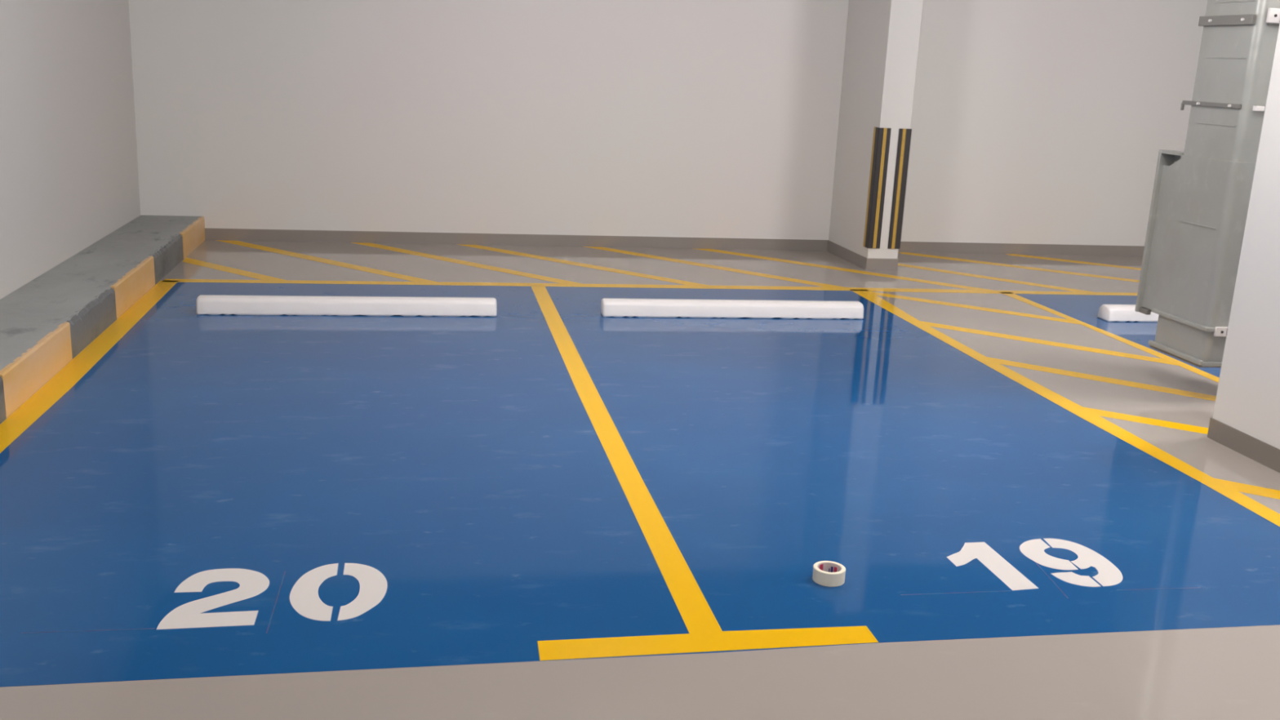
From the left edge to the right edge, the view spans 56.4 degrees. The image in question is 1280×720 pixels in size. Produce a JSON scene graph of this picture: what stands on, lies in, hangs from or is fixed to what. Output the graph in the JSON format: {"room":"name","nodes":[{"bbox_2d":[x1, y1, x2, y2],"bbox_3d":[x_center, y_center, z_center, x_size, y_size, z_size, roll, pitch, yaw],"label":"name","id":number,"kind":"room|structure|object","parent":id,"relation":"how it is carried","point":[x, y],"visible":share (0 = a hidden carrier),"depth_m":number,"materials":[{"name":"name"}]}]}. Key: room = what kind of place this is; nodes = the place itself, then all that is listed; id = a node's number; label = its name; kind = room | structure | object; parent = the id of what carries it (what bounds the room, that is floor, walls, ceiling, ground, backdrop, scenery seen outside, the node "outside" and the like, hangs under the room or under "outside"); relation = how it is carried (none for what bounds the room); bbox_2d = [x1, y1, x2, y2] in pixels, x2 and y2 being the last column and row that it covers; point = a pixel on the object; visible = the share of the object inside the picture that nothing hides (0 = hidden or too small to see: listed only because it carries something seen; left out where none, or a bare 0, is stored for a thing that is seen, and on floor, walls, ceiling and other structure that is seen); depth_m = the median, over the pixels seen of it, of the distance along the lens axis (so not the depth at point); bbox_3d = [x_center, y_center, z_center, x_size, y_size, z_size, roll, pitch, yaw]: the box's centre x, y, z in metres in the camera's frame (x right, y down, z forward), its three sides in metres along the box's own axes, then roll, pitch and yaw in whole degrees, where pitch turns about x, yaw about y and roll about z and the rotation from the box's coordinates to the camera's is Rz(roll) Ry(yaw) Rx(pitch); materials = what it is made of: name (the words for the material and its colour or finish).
{"room":"parking garage","nodes":[
{"label":"parking garage","id":0,"kind":"room"},
{"bbox_2d":[0,0,140,299],"bbox_3d":[-2.741,-0.515,1.784,0.150,3.200,16.518,0,14,-11],"label":"wall","id":1,"kind":"structure","parent":0,"point":[69,177],"depth_m":7.81,"materials":[{"name":"grey paint"}]},
{"bbox_2d":[0,240,1279,719],"bbox_3d":[2.834,1.106,3.241,11.644,0.151,16.818,0,14,-11],"label":"floor","id":2,"kind":"structure","parent":0,"point":[548,506],"depth_m":4.55,"materials":[{"name":"blue paint"}]},
{"bbox_2d":[0,214,204,423],"bbox_3d":[-3.146,0.003,5.781,0.507,0.201,9.017,0,14,-11],"label":"kerb","id":3,"kind":"object","parent":2,"relation":"on","point":[46,322],"visible":1,"depth_m":6.92,"materials":[{"name":"grey concrete"}]},
{"bbox_2d":[195,294,496,316],"bbox_3d":[-1.847,-0.350,7.609,1.848,0.106,0.155,0,14,-11],"label":"wheel stop","id":4,"kind":"object","parent":2,"relation":"on","point":[211,304],"visible":1,"depth_m":7.54,"materials":[{"name":"white paint"}]},
{"bbox_2d":[600,297,863,319],"bbox_3d":[0.634,-0.351,8.073,1.800,0.106,0.155,0,14,-10],"label":"wheel stop","id":5,"kind":"object","parent":2,"relation":"on","point":[610,307],"visible":1,"depth_m":8.01,"materials":[{"name":"white paint"}]},
{"bbox_2d":[812,560,845,586],"bbox_3d":[0.631,0.714,3.983,0.107,0.047,0.107,0,14,-11],"label":"tape roll","id":6,"kind":"object","parent":2,"relation":"on","point":[825,573],"visible":1,"depth_m":3.95,"materials":[{"name":"grey"}]},
{"bbox_2d":[828,0,923,258],"bbox_3d":[2.051,-2.446,10.307,0.272,3.200,1.015,0,14,-11],"label":"pillar","id":7,"kind":"object","parent":2,"relation":"on","point":[882,36],"visible":0.92,"depth_m":10.15,"materials":[{"name":"white paint"}]},
{"bbox_2d":[826,240,898,270],"bbox_3d":[1.982,-0.944,10.681,0.284,0.100,1.015,0,14,-11],"label":"baseboard","id":8,"kind":"object","parent":7,"relation":"attached to","point":[867,264],"visible":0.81,"depth_m":10.27,"materials":[{"name":"paint"}]},
{"bbox_2d":[862,127,891,248],"bbox_3d":[2.001,-1.451,10.071,0.112,1.007,0.112,0,14,-11],"label":"guard","id":9,"kind":"object","parent":7,"relation":"attached to","point":[882,136],"visible":1,"depth_m":10.03,"materials":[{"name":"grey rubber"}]},
{"bbox_2d":[887,128,911,248],"bbox_3d":[2.182,-1.451,10.104,0.112,1.007,0.112,0,14,-11],"label":"guard","id":10,"kind":"object","parent":7,"relation":"attached to","point":[904,135],"visible":0.96,"depth_m":10.05,"materials":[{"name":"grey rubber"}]},
{"bbox_2d":[1097,304,1159,322],"bbox_3d":[4.221,-0.342,8.699,1.840,0.106,0.155,0,14,-11],"label":"wheel stop","id":11,"kind":"object","parent":2,"relation":"on","point":[1108,313],"visible":0.24,"depth_m":8.50,"materials":[{"name":"white paint"}]},
{"bbox_2d":[128,0,1207,245],"bbox_3d":[1.439,-2.591,10.767,11.644,3.200,0.150,0,14,-11],"label":"wall","id":12,"kind":"structure","parent":0,"point":[1033,122],"depth_m":10.52,"materials":[{"name":"paint"}]},
{"bbox_2d":[204,227,827,250],"bbox_3d":[-0.968,-1.070,10.637,5.545,0.100,0.006,0,14,-11],"label":"baseboard","id":13,"kind":"structure","parent":12,"relation":"attached to","point":[234,234],"depth_m":10.60,"materials":[{"name":"paint"}]},
{"bbox_2d":[897,241,1144,256],"bbox_3d":[4.494,-1.071,11.649,5.015,0.100,0.006,0,14,-11],"label":"baseboard","id":14,"kind":"structure","parent":12,"relation":"attached to","point":[905,246],"depth_m":11.49,"materials":[{"name":"paint"}]},
{"bbox_2d":[1212,24,1279,448],"bbox_3d":[3.345,-1.024,4.919,0.808,3.200,1.195,0,14,-11],"label":"wall column","id":15,"kind":"structure","parent":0,"point":[1247,400],"depth_m":5.46,"materials":[{"name":"white paint"}]},
{"bbox_2d":[1134,0,1279,367],"bbox_3d":[3.275,-1.416,6.064,0.488,3.007,1.205,0,14,-11],"label":"duct","id":16,"kind":"object","parent":15,"relation":"attached to","point":[1201,196],"visible":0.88,"depth_m":6.32,"materials":[{"name":"grey metal"}]},
{"bbox_2d":[1207,417,1279,472],"bbox_3d":[3.274,0.478,5.299,0.820,0.100,1.207,0,14,-11],"label":"baseboard","id":17,"kind":"structure","parent":15,"relation":"attached to","point":[1268,455],"depth_m":5.54,"materials":[{"name":"paint"}]}
]}

